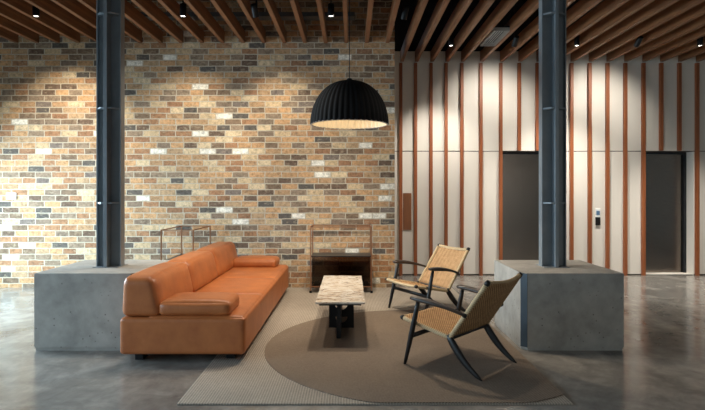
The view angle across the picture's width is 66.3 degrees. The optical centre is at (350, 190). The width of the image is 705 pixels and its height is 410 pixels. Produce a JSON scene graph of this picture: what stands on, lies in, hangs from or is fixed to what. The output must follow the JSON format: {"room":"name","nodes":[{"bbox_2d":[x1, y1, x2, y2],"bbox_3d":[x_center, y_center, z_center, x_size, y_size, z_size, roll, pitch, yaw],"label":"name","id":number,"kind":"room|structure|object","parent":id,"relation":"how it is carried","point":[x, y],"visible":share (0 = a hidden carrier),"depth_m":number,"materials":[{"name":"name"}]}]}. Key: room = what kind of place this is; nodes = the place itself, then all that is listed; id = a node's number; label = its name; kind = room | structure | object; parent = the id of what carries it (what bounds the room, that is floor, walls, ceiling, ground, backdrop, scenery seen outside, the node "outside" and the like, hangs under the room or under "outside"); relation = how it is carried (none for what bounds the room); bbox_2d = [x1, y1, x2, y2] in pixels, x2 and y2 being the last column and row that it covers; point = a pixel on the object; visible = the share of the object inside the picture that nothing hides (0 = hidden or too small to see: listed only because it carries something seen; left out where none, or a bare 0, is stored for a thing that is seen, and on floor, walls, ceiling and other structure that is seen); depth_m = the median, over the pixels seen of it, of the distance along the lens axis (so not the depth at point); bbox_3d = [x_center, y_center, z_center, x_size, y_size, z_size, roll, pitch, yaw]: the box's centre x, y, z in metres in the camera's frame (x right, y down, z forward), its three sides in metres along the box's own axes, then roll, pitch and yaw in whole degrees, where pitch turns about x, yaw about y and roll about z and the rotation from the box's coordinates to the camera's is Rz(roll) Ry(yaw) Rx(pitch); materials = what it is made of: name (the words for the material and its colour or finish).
{"room":"lobby","nodes":[
{"label":"lobby","id":0,"kind":"room"},
{"bbox_2d":[0,0,394,287],"bbox_3d":[-2.884,-0.950,8.280,7.033,4.700,0.900,0,0,0],"label":"wall","id":1,"kind":"structure","parent":0,"point":[221,136],"depth_m":7.83,"materials":[{"name":"brick"}]},
{"bbox_2d":[6,193,16,198],"bbox_3d":[-4.920,0.075,7.821,0.144,0.096,0.017,0,0,0],"label":"wall switch","id":2,"kind":"object","parent":1,"relation":"attached to","point":[8,195],"visible":1,"depth_m":7.82,"materials":[{"name":"white plastic"}]},
{"bbox_2d":[0,275,704,409],"bbox_3d":[0.900,1.460,2.785,14.600,0.120,13.970,0,0,0],"label":"floor","id":3,"kind":"structure","parent":0,"point":[660,365],"depth_m":4.26,"materials":[{"name":"concrete"}]},
{"bbox_2d":[34,260,168,350],"bbox_3d":[-2.329,1.061,5.189,0.892,0.678,0.922,0,0,0],"label":"concrete plinth","id":4,"kind":"object","parent":3,"relation":"on","point":[78,306],"visible":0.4,"depth_m":4.73,"materials":[{"name":"grey concrete"}]},
{"bbox_2d":[92,0,126,267],"bbox_3d":[-2.315,-1.289,5.200,0.236,4.022,0.236,0,0,0],"label":"steel column","id":5,"kind":"structure","parent":4,"relation":"on","point":[110,14],"depth_m":5.19,"materials":[{"name":"grey metal"}]},
{"bbox_2d":[160,225,210,259],"bbox_3d":[-2.225,0.948,7.330,0.442,0.905,0.862,0,0,0],"label":"console table","id":6,"kind":"object","parent":3,"relation":"on","point":[181,226],"visible":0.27,"depth_m":7.22,"materials":[{"name":"brown metal"}]},
{"bbox_2d":[120,242,288,359],"bbox_3d":[-1.369,1.044,5.927,1.018,0.712,3.126,0,0,0],"label":"leather sofa","id":7,"kind":"object","parent":3,"relation":"on","point":[209,299],"visible":1,"depth_m":4.44,"materials":[{"name":"orange leather"}]},
{"bbox_2d":[123,262,192,315],"bbox_3d":[-1.704,0.858,4.861,0.334,0.339,0.974,0,0,0],"label":"cushion","id":8,"kind":"object","parent":7,"relation":"on","point":[146,292],"depth_m":4.41,"materials":[{"name":"orange leather"}]},
{"bbox_2d":[168,251,217,291],"bbox_3d":[-1.704,0.858,5.840,0.334,0.339,0.976,0,0,0],"label":"cushion","id":9,"kind":"object","parent":7,"relation":"on","point":[202,265],"depth_m":5.69,"materials":[{"name":"orange leather"}]},
{"bbox_2d":[159,292,238,314],"bbox_3d":[-1.274,0.948,4.572,0.588,0.140,0.416,0,0,0],"label":"cushion","id":10,"kind":"object","parent":7,"relation":"on","point":[170,303],"depth_m":4.39,"materials":[{"name":"orange leather"}]},
{"bbox_2d":[149,294,261,317],"bbox_3d":[-1.265,1.049,4.864,0.786,0.102,0.964,0,0,0],"label":"seat cushion","id":11,"kind":"object","parent":7,"relation":"on","point":[249,305],"depth_m":4.41,"materials":[{"name":"orange leather"}]},
{"bbox_2d":[196,242,237,276],"bbox_3d":[-1.704,0.858,6.910,0.334,0.339,1.156,0,0,0],"label":"cushion","id":12,"kind":"object","parent":7,"relation":"on","point":[224,253],"depth_m":6.71,"materials":[{"name":"orange leather"}]},
{"bbox_2d":[195,278,275,293],"bbox_3d":[-1.265,1.049,5.844,0.786,0.102,0.964,0,0,0],"label":"seat cushion","id":13,"kind":"object","parent":7,"relation":"on","point":[232,285],"depth_m":5.72,"materials":[{"name":"orange leather"}]},
{"bbox_2d":[217,264,286,277],"bbox_3d":[-1.265,1.049,6.910,0.786,0.102,1.136,0,0,0],"label":"seat cushion","id":14,"kind":"object","parent":7,"relation":"on","point":[236,270],"depth_m":6.73,"materials":[{"name":"orange leather"}]},
{"bbox_2d":[233,255,279,266],"bbox_3d":[-1.274,0.948,7.259,0.588,0.140,0.402,0,0,0],"label":"cushion","id":15,"kind":"object","parent":7,"relation":"on","point":[250,260],"depth_m":7.08,"materials":[{"name":"orange leather"}]},
{"bbox_2d":[177,287,572,404],"bbox_3d":[0.157,1.395,5.655,2.590,0.010,4.250,0,0,0],"label":"rug","id":16,"kind":"object","parent":3,"relation":"on","point":[247,378],"visible":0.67,"depth_m":4.16,"materials":[{"name":"fabric"}]},
{"bbox_2d":[309,225,372,292],"bbox_3d":[-0.135,0.936,7.570,0.862,0.905,0.442,0,0,0],"label":"console table","id":17,"kind":"object","parent":16,"relation":"on","point":[316,283],"visible":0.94,"depth_m":7.42,"materials":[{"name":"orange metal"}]},
{"bbox_2d":[311,253,370,256],"bbox_3d":[-0.135,0.892,7.570,0.816,0.012,0.410,0,0,0],"label":"shelf","id":18,"kind":"object","parent":17,"relation":"attached to","point":[313,254],"depth_m":7.42,"materials":[{"name":"metal"}]},
{"bbox_2d":[313,281,368,285],"bbox_3d":[-0.135,1.299,7.568,0.770,0.008,0.382,0,0,0],"label":"shelf","id":19,"kind":"object","parent":17,"relation":"attached to","point":[316,283],"depth_m":7.56,"materials":[{"name":"beige stone"}]},
{"bbox_2d":[265,310,562,402],"bbox_3d":[0.344,1.386,4.907,2.207,0.006,2.745,0,0,0],"label":"round rug","id":20,"kind":"object","parent":16,"relation":"on","point":[365,364],"visible":0.77,"depth_m":4.30,"materials":[{"name":"brown fabric"}]},
{"bbox_2d":[315,276,364,337],"bbox_3d":[-0.097,1.188,5.585,0.444,0.389,1.530,0,0,0],"label":"coffee table","id":21,"kind":"object","parent":20,"relation":"on","point":[339,291],"visible":1,"depth_m":5.46,"materials":[{"name":"stone"}]},
{"bbox_2d":[400,272,522,380],"bbox_3d":[0.900,1.014,4.358,0.816,0.737,0.763,0,0,43],"label":"lounge chair","id":22,"kind":"object","parent":20,"relation":"on","point":[447,322],"visible":1,"depth_m":4.24,"materials":[{"name":"beige wicker"}]},
{"bbox_2d":[385,243,469,311],"bbox_3d":[0.900,1.014,6.255,0.816,0.737,0.763,0,0,-29],"label":"lounge chair","id":23,"kind":"object","parent":16,"relation":"on","point":[445,263],"visible":0.98,"depth_m":6.31,"materials":[{"name":"beige wicker"}]},
{"bbox_2d":[494,260,623,350],"bbox_3d":[1.944,1.061,5.189,0.892,0.678,0.922,0,0,0],"label":"concrete plinth","id":24,"kind":"object","parent":3,"relation":"on","point":[579,307],"visible":0.94,"depth_m":4.73,"materials":[{"name":"grey concrete"}]},
{"bbox_2d":[536,0,569,267],"bbox_3d":[1.940,-1.289,5.200,0.236,4.022,0.236,0,0,0],"label":"steel column","id":25,"kind":"structure","parent":24,"relation":"on","point":[552,13],"depth_m":5.19,"materials":[{"name":"grey metal"}]},
{"bbox_2d":[395,0,603,50],"bbox_3d":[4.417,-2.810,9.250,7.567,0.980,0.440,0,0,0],"label":"ceiling","id":26,"kind":"structure","parent":0,"point":[401,26],"depth_m":9.03,"materials":[{"name":"black paint"}]},
{"bbox_2d":[395,51,704,274],"bbox_3d":[4.417,-0.460,9.220,7.567,3.720,0.500,0,0,0],"label":"wall","id":27,"kind":"structure","parent":0,"point":[471,64],"depth_m":8.97,"materials":[{"name":"white paint"}]},
{"bbox_2d":[399,63,401,275],"bbox_3d":[0.824,-0.360,8.942,0.052,3.520,0.054,0,0,0],"label":"batten","id":28,"kind":"object","parent":27,"relation":"attached to","point":[400,64],"visible":1,"depth_m":8.91,"materials":[{"name":"brown wood"}]},
{"bbox_2d":[403,193,410,229],"bbox_3d":[0.933,0.341,8.963,0.140,0.610,0.012,0,0,0],"label":"wall plaque","id":29,"kind":"object","parent":27,"relation":"attached to","point":[406,196],"visible":1,"depth_m":8.96,"materials":[{"name":"brown wood"}]},
{"bbox_2d":[414,63,416,275],"bbox_3d":[1.068,-0.360,8.942,0.052,3.520,0.054,0,0,0],"label":"batten","id":30,"kind":"object","parent":27,"relation":"attached to","point":[415,64],"visible":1,"depth_m":8.91,"materials":[{"name":"brown wood"}]},
{"bbox_2d":[429,63,432,259],"bbox_3d":[1.324,-0.360,8.942,0.052,3.520,0.054,0,0,0],"label":"batten","id":31,"kind":"object","parent":27,"relation":"attached to","point":[430,64],"visible":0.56,"depth_m":8.91,"materials":[{"name":"brown wood"}]},
{"bbox_2d":[444,63,447,245],"bbox_3d":[1.573,-0.360,8.942,0.052,3.520,0.054,0,0,0],"label":"batten","id":32,"kind":"object","parent":27,"relation":"attached to","point":[445,64],"visible":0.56,"depth_m":8.91,"materials":[{"name":"brown wood"}]},
{"bbox_2d":[460,63,463,275],"bbox_3d":[1.834,-0.360,8.942,0.052,3.520,0.054,0,0,0],"label":"batten","id":33,"kind":"object","parent":27,"relation":"attached to","point":[461,64],"visible":1,"depth_m":8.91,"materials":[{"name":"brown wood"}]},
{"bbox_2d":[479,63,482,275],"bbox_3d":[2.150,-0.360,8.942,0.052,3.520,0.054,0,0,0],"label":"batten","id":34,"kind":"object","parent":27,"relation":"attached to","point":[480,64],"visible":1,"depth_m":8.91,"materials":[{"name":"brown wood"}]},
{"bbox_2d":[499,63,502,259],"bbox_3d":[2.478,-0.360,8.942,0.052,3.520,0.054,0,0,0],"label":"batten","id":35,"kind":"object","parent":27,"relation":"attached to","point":[500,64],"visible":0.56,"depth_m":8.91,"materials":[{"name":"brown wood"}]},
{"bbox_2d":[517,63,520,150],"bbox_3d":[2.784,-1.395,8.942,0.052,1.451,0.054,0,0,0],"label":"batten","id":36,"kind":"object","parent":27,"relation":"attached to","point":[518,64],"visible":1,"depth_m":8.91,"materials":[{"name":"brown wood"}]},
{"bbox_2d":[503,152,538,259],"bbox_3d":[2.914,0.372,9.120,0.812,2.055,0.260,0,0,0],"label":"door","id":37,"kind":"structure","parent":27,"relation":"in","point":[520,169],"depth_m":9.19,"materials":[{"name":"metal"}]},
{"bbox_2d":[535,63,538,150],"bbox_3d":[3.085,-1.395,8.942,0.052,1.451,0.054,0,0,0],"label":"batten","id":38,"kind":"object","parent":27,"relation":"attached to","point":[536,64],"visible":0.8,"depth_m":8.91,"materials":[{"name":"brown wood"}]},
{"bbox_2d":[398,274,704,274],"bbox_3d":[4.417,1.389,8.967,7.567,0.022,0.006,0,0,0],"label":"baseboard","id":39,"kind":"structure","parent":27,"relation":"attached to","point":[398,274],"depth_m":8.96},
{"bbox_2d":[569,63,573,259],"bbox_3d":[3.651,-0.360,8.942,0.052,3.520,0.054,0,0,0],"label":"batten","id":40,"kind":"object","parent":27,"relation":"attached to","point":[571,65],"visible":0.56,"depth_m":8.91,"materials":[{"name":"brown wood"}]},
{"bbox_2d":[587,63,591,263],"bbox_3d":[3.952,-0.360,8.942,0.052,3.520,0.054,0,0,0],"label":"batten","id":41,"kind":"object","parent":27,"relation":"attached to","point":[589,65],"visible":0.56,"depth_m":8.91,"materials":[{"name":"brown wood"}]},
{"bbox_2d":[595,208,599,224],"bbox_3d":[4.095,0.429,8.955,0.080,0.280,0.028,0,0,0],"label":"panel","id":42,"kind":"object","parent":27,"relation":"attached to","point":[597,210],"visible":1,"depth_m":8.95,"materials":[{"name":"white plastic"}]},
{"bbox_2d":[605,63,609,268],"bbox_3d":[4.246,-0.360,8.942,0.052,3.520,0.054,0,0,0],"label":"batten","id":43,"kind":"object","parent":27,"relation":"attached to","point":[607,65],"visible":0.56,"depth_m":8.91,"materials":[{"name":"brown wood"}]},
{"bbox_2d":[623,63,627,275],"bbox_3d":[4.542,-0.360,8.942,0.052,3.520,0.054,0,0,0],"label":"batten","id":44,"kind":"object","parent":27,"relation":"attached to","point":[625,65],"visible":0.89,"depth_m":8.91,"materials":[{"name":"brown wood"}]},
{"bbox_2d":[641,63,645,275],"bbox_3d":[4.842,-0.360,8.942,0.052,3.520,0.054,0,0,0],"label":"batten","id":45,"kind":"object","parent":27,"relation":"attached to","point":[643,65],"visible":1,"depth_m":8.91,"materials":[{"name":"brown wood"}]},
{"bbox_2d":[659,63,663,150],"bbox_3d":[5.136,-1.395,8.942,0.052,1.451,0.054,0,0,0],"label":"batten","id":46,"kind":"object","parent":27,"relation":"attached to","point":[661,65],"visible":1,"depth_m":8.91,"materials":[{"name":"brown wood"}]},
{"bbox_2d":[646,152,691,274],"bbox_3d":[5.284,0.372,9.120,0.813,2.055,0.260,0,0,0],"label":"door","id":47,"kind":"structure","parent":27,"relation":"in","point":[665,171],"depth_m":9.20,"materials":[{"name":"metal"}]},
{"bbox_2d":[677,63,681,150],"bbox_3d":[5.437,-1.395,8.942,0.052,1.451,0.054,0,0,0],"label":"batten","id":48,"kind":"object","parent":27,"relation":"attached to","point":[679,65],"visible":1,"depth_m":8.91,"materials":[{"name":"brown wood"}]},
{"bbox_2d":[695,63,699,275],"bbox_3d":[5.731,-0.360,8.942,0.052,3.520,0.054,0,0,0],"label":"batten","id":49,"kind":"object","parent":27,"relation":"attached to","point":[697,65],"visible":1,"depth_m":8.91,"materials":[{"name":"brown wood"}]},
{"bbox_2d":[696,53,704,61],"bbox_3d":[5.751,-2.230,2.633,0.055,0.170,12.666,0,0,0],"label":"timber slat","id":50,"kind":"object","parent":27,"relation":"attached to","point":[700,57],"visible":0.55,"depth_m":8.84,"materials":[{"name":"brown wood"}]},
{"bbox_3d":[0.900,-3.375,2.785,14.600,0.150,13.970,0,0,0],"label":"ceiling","id":51,"kind":"structure","parent":0,"visible":0},
{"bbox_2d":[0,27,18,42],"bbox_3d":[-4.845,-2.230,2.063,0.055,0.170,11.526,0,0,0],"label":"timber slat","id":52,"kind":"object","parent":51,"relation":"attached to","point":[4,33],"visible":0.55,"depth_m":7.62,"materials":[{"name":"brown wood"}]},
{"bbox_2d":[0,15,38,42],"bbox_3d":[-4.546,-2.230,2.063,0.055,0.170,11.526,0,0,0],"label":"timber slat","id":53,"kind":"object","parent":51,"relation":"attached to","point":[5,23],"visible":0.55,"depth_m":7.36,"materials":[{"name":"brown wood"}]},
{"bbox_2d":[0,2,59,42],"bbox_3d":[-4.248,-2.230,2.063,0.055,0.170,11.526,0,0,0],"label":"timber slat","id":54,"kind":"object","parent":51,"relation":"attached to","point":[6,11],"visible":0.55,"depth_m":7.07,"materials":[{"name":"brown wood"}]},
{"bbox_2d":[32,5,39,17],"bbox_3d":[-3.792,-2.699,6.500,0.076,1.198,0.076,0,0,0],"label":"spotlight","id":55,"kind":"object","parent":51,"relation":"in","point":[35,11],"visible":0.62,"depth_m":6.47,"materials":[{"name":"black metal"}]},
{"bbox_2d":[0,0,79,42],"bbox_3d":[-3.949,-2.230,2.063,0.055,0.170,11.526,0,0,0],"label":"timber slat","id":56,"kind":"object","parent":51,"relation":"attached to","point":[21,6],"visible":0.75,"depth_m":6.96,"materials":[{"name":"brown wood"}]},
{"bbox_2d":[24,0,95,41],"bbox_3d":[-3.651,-2.230,2.063,0.055,0.170,11.526,0,0,0],"label":"timber slat","id":57,"kind":"object","parent":51,"relation":"attached to","point":[49,7],"visible":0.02,"depth_m":6.85,"materials":[{"name":"brown wood"}]},
{"bbox_2d":[51,0,95,28],"bbox_3d":[-3.352,-2.230,2.063,0.055,0.170,11.526,0,0,0],"label":"timber slat","id":58,"kind":"object","parent":51,"relation":"attached to","point":[74,7],"visible":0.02,"depth_m":6.61,"materials":[{"name":"brown wood"}]},
{"bbox_2d":[78,0,141,42],"bbox_3d":[-3.054,-2.230,2.063,0.055,0.170,11.526,0,0,0],"label":"timber slat","id":59,"kind":"object","parent":51,"relation":"attached to","point":[131,30],"visible":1,"depth_m":7.38,"materials":[{"name":"brown wood"}]},
{"bbox_2d":[125,0,162,42],"bbox_3d":[-2.755,-2.230,2.063,0.055,0.170,11.526,0,0,0],"label":"timber slat","id":60,"kind":"object","parent":51,"relation":"attached to","point":[131,13],"visible":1,"depth_m":7.10,"materials":[{"name":"brown wood"}]},
{"bbox_2d":[131,0,182,42],"bbox_3d":[-2.457,-2.230,2.063,0.055,0.170,11.526,0,0,0],"label":"timber slat","id":61,"kind":"object","parent":51,"relation":"attached to","point":[148,7],"visible":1,"depth_m":6.92,"materials":[{"name":"brown wood"}]},
{"bbox_2d":[157,0,203,42],"bbox_3d":[-2.158,-2.230,2.063,0.055,0.170,11.526,0,0,0],"label":"timber slat","id":62,"kind":"object","parent":51,"relation":"attached to","point":[171,6],"visible":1,"depth_m":6.95,"materials":[{"name":"brown wood"}]},
{"bbox_2d":[180,0,185,17],"bbox_3d":[-2.022,-2.699,6.500,0.076,1.198,0.076,0,0,0],"label":"spotlight","id":63,"kind":"object","parent":51,"relation":"in","point":[182,5],"visible":1,"depth_m":6.47,"materials":[{"name":"black metal"}]},
{"bbox_2d":[184,0,224,42],"bbox_3d":[-1.859,-2.230,2.063,0.055,0.170,11.526,0,0,0],"label":"timber slat","id":64,"kind":"object","parent":51,"relation":"attached to","point":[196,6],"visible":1,"depth_m":6.89,"materials":[{"name":"brown wood"}]},
{"bbox_2d":[210,0,244,42],"bbox_3d":[-1.561,-2.230,2.063,0.055,0.170,11.526,0,0,0],"label":"timber slat","id":65,"kind":"object","parent":51,"relation":"attached to","point":[221,6],"visible":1,"depth_m":6.87,"materials":[{"name":"brown wood"}]},
{"bbox_2d":[125,12,354,20],"bbox_3d":[-2.825,-2.839,7.450,5.750,0.918,0.180,0,0,0],"label":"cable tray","id":66,"kind":"object","parent":51,"relation":"hanging from","point":[263,16],"visible":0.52,"depth_m":7.37,"materials":[{"name":"metal"}]},
{"bbox_2d":[237,0,265,42],"bbox_3d":[-1.262,-2.230,2.063,0.055,0.170,11.526,0,0,0],"label":"timber slat","id":67,"kind":"object","parent":51,"relation":"attached to","point":[245,5],"visible":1,"depth_m":6.91,"materials":[{"name":"brown wood"}]},
{"bbox_2d":[251,0,258,17],"bbox_3d":[-1.149,-2.686,6.452,0.076,1.223,0.154,0,0,6],"label":"spotlight","id":68,"kind":"object","parent":51,"relation":"in","point":[254,8],"visible":1,"depth_m":6.43,"materials":[{"name":"black metal"}]},
{"bbox_2d":[263,0,285,42],"bbox_3d":[-0.964,-2.230,2.063,0.055,0.170,11.526,0,0,0],"label":"timber slat","id":69,"kind":"object","parent":51,"relation":"attached to","point":[270,5],"visible":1,"depth_m":6.88,"materials":[{"name":"brown wood"}]},
{"bbox_2d":[290,0,306,42],"bbox_3d":[-0.665,-2.230,2.063,0.055,0.170,11.526,0,0,0],"label":"timber slat","id":70,"kind":"object","parent":51,"relation":"attached to","point":[295,5],"visible":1,"depth_m":6.83,"materials":[{"name":"brown wood"}]},
{"bbox_2d":[316,0,327,42],"bbox_3d":[-0.367,-2.230,2.063,0.055,0.170,11.526,0,0,0],"label":"timber slat","id":71,"kind":"object","parent":51,"relation":"attached to","point":[320,5],"visible":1,"depth_m":6.87,"materials":[{"name":"brown wood"}]},
{"bbox_2d":[328,0,333,17],"bbox_3d":[-0.241,-2.699,6.500,0.076,1.198,0.076,0,0,0],"label":"spotlight","id":72,"kind":"object","parent":51,"relation":"in","point":[330,5],"visible":1,"depth_m":6.47,"materials":[{"name":"black metal"}]},
{"bbox_2d":[343,0,347,42],"bbox_3d":[-0.068,-2.230,2.063,0.055,0.170,11.526,0,0,0],"label":"timber slat","id":73,"kind":"object","parent":51,"relation":"attached to","point":[345,2],"visible":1,"depth_m":6.75,"materials":[{"name":"brown wood"}]},
{"bbox_2d":[310,0,388,128],"bbox_3d":[-0.016,-1.991,5.600,0.811,2.614,0.811,0,0,-16],"label":"pendant lamp","id":74,"kind":"object","parent":51,"relation":"hanging from","point":[349,103],"visible":1,"depth_m":5.32,"materials":[{"name":"black fabric"}]},
{"bbox_2d":[365,0,373,42],"bbox_3d":[0.230,-2.230,2.063,0.055,0.170,11.526,0,0,0],"label":"timber slat","id":75,"kind":"object","parent":51,"relation":"attached to","point":[370,3],"visible":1,"depth_m":6.79,"materials":[{"name":"brown wood"}]},
{"bbox_2d":[386,0,399,42],"bbox_3d":[0.529,-2.230,2.063,0.055,0.170,11.526,0,0,0],"label":"timber slat","id":76,"kind":"object","parent":51,"relation":"attached to","point":[395,3],"visible":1,"depth_m":6.86,"materials":[{"name":"brown wood"}]},
{"bbox_2d":[400,0,408,19],"bbox_3d":[0.655,-2.689,6.566,0.076,1.217,0.138,0,0,-22],"label":"spotlight","id":77,"kind":"object","parent":51,"relation":"in","point":[405,9],"visible":1,"depth_m":6.54,"materials":[{"name":"black metal"}]},
{"bbox_2d":[400,0,427,61],"bbox_3d":[0.844,-2.230,2.633,0.055,0.170,12.666,0,0,0],"label":"timber slat","id":78,"kind":"object","parent":51,"relation":"attached to","point":[420,7],"visible":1,"depth_m":7.17,"materials":[{"name":"brown wood"}]},
{"bbox_2d":[415,0,449,61],"bbox_3d":[1.088,-2.230,2.633,0.055,0.170,12.666,0,0,0],"label":"timber slat","id":79,"kind":"object","parent":51,"relation":"attached to","point":[441,5],"visible":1,"depth_m":7.20,"materials":[{"name":"brown wood"}]},
{"bbox_2d":[448,0,453,46],"bbox_3d":[1.448,-2.699,7.820,0.076,1.198,0.076,0,0,0],"label":"spotlight","id":80,"kind":"object","parent":51,"relation":"in","point":[451,38],"visible":0.89,"depth_m":7.80,"materials":[{"name":"black metal"}]},
{"bbox_2d":[430,0,472,61],"bbox_3d":[1.344,-2.230,2.633,0.055,0.170,12.666,0,0,0],"label":"timber slat","id":81,"kind":"object","parent":51,"relation":"attached to","point":[462,6],"visible":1,"depth_m":7.22,"materials":[{"name":"brown wood"}]},
{"bbox_2d":[445,0,494,61],"bbox_3d":[1.593,-2.230,2.633,0.055,0.170,12.666,0,0,0],"label":"timber slat","id":82,"kind":"object","parent":51,"relation":"attached to","point":[482,6],"visible":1,"depth_m":7.20,"materials":[{"name":"brown wood"}]},
{"bbox_2d":[461,0,517,61],"bbox_3d":[1.854,-2.230,2.633,0.055,0.170,12.666,0,0,0],"label":"timber slat","id":83,"kind":"object","parent":51,"relation":"attached to","point":[504,6],"visible":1,"depth_m":7.22,"materials":[{"name":"brown wood"}]},
{"bbox_2d":[480,1,509,45],"bbox_3d":[2.033,-2.727,7.660,0.216,1.143,0.760,0,0,0],"label":"ceiling vent","id":84,"kind":"object","parent":51,"relation":"in","point":[493,38],"visible":0.94,"depth_m":7.61,"materials":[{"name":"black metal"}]},
{"bbox_2d":[480,0,538,61],"bbox_3d":[2.170,-2.230,2.633,0.055,0.170,12.666,0,0,0],"label":"timber slat","id":85,"kind":"object","parent":51,"relation":"attached to","point":[530,6],"visible":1,"depth_m":7.03,"materials":[{"name":"brown wood"}]},
{"bbox_2d":[511,4,518,46],"bbox_3d":[2.357,-2.685,7.745,0.081,1.226,0.160,0,0,0],"label":"spotlight","id":86,"kind":"object","parent":51,"relation":"in","point":[516,37],"visible":1,"depth_m":7.74,"materials":[{"name":"black metal"}]},
{"bbox_2d":[500,0,574,61],"bbox_3d":[2.498,-2.230,2.633,0.055,0.170,12.666,0,0,0],"label":"timber slat","id":87,"kind":"object","parent":51,"relation":"attached to","point":[532,28],"visible":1,"depth_m":7.74,"materials":[{"name":"brown wood"}]},
{"bbox_2d":[518,0,601,61],"bbox_3d":[2.804,-2.230,2.633,0.055,0.170,12.666,0,0,0],"label":"timber slat","id":88,"kind":"object","parent":51,"relation":"attached to","point":[581,7],"visible":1,"depth_m":6.83,"materials":[{"name":"brown wood"}]},
{"bbox_2d":[574,0,579,46],"bbox_3d":[3.273,-2.699,7.820,0.076,1.198,0.076,0,0,0],"label":"spotlight","id":89,"kind":"object","parent":51,"relation":"in","point":[577,38],"visible":0.78,"depth_m":7.79,"materials":[{"name":"black metal"}]},
{"bbox_2d":[536,0,628,61],"bbox_3d":[3.105,-2.230,2.633,0.055,0.170,12.666,0,0,0],"label":"timber slat","id":90,"kind":"object","parent":51,"relation":"attached to","point":[606,7],"visible":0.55,"depth_m":6.91,"materials":[{"name":"brown wood"}]},
{"bbox_2d":[566,0,654,55],"bbox_3d":[3.392,-2.230,2.633,0.055,0.170,12.666,0,0,0],"label":"timber slat","id":91,"kind":"object","parent":51,"relation":"attached to","point":[630,7],"visible":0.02,"depth_m":7.06,"materials":[{"name":"brown wood"}]},
{"bbox_2d":[571,0,678,61],"bbox_3d":[3.671,-2.230,2.633,0.055,0.170,12.666,0,0,0],"label":"timber slat","id":92,"kind":"object","parent":51,"relation":"attached to","point":[656,6],"visible":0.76,"depth_m":7.22,"materials":[{"name":"brown wood"}]},
{"bbox_2d":[633,36,642,46],"bbox_3d":[4.133,-2.685,7.766,0.076,1.226,0.160,0,0,-6],"label":"spotlight","id":93,"kind":"object","parent":51,"relation":"in","point":[639,39],"visible":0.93,"depth_m":7.74,"materials":[{"name":"black metal"}]},
{"bbox_2d":[589,0,704,61],"bbox_3d":[3.972,-2.230,2.633,0.055,0.170,12.666,0,0,0],"label":"timber slat","id":94,"kind":"object","parent":51,"relation":"attached to","point":[681,6],"visible":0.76,"depth_m":7.23,"materials":[{"name":"brown wood"}]},
{"bbox_2d":[606,1,704,61],"bbox_3d":[4.266,-2.230,2.633,0.055,0.170,12.666,0,0,0],"label":"timber slat","id":95,"kind":"object","parent":51,"relation":"attached to","point":[697,11],"visible":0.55,"depth_m":7.36,"materials":[{"name":"brown wood"}]},
{"bbox_2d":[624,14,704,61],"bbox_3d":[4.561,-2.230,2.633,0.055,0.170,12.666,0,0,0],"label":"timber slat","id":96,"kind":"object","parent":51,"relation":"attached to","point":[699,22],"visible":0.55,"depth_m":7.75,"materials":[{"name":"brown wood"}]},
{"bbox_2d":[642,26,704,61],"bbox_3d":[4.862,-2.230,2.633,0.055,0.170,12.666,0,0,0],"label":"timber slat","id":97,"kind":"object","parent":51,"relation":"attached to","point":[700,32],"visible":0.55,"depth_m":8.07,"materials":[{"name":"brown wood"}]},
{"bbox_2d":[660,36,704,61],"bbox_3d":[5.156,-2.230,2.633,0.055,0.170,12.666,0,0,0],"label":"timber slat","id":98,"kind":"object","parent":51,"relation":"attached to","point":[692,45],"visible":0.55,"depth_m":8.42,"materials":[{"name":"brown wood"}]},
{"bbox_2d":[678,45,704,61],"bbox_3d":[5.457,-2.230,2.633,0.055,0.170,12.666,0,0,0],"label":"timber slat","id":99,"kind":"object","parent":51,"relation":"attached to","point":[697,51],"visible":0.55,"depth_m":8.61,"materials":[{"name":"brown wood"}]},
{"bbox_2d":[697,37,702,46],"bbox_3d":[5.054,-2.699,7.820,0.076,1.198,0.076,0,0,0],"label":"spotlight","id":100,"kind":"object","parent":51,"relation":"in","point":[699,40],"visible":0.61,"depth_m":7.79,"materials":[{"name":"black metal"}]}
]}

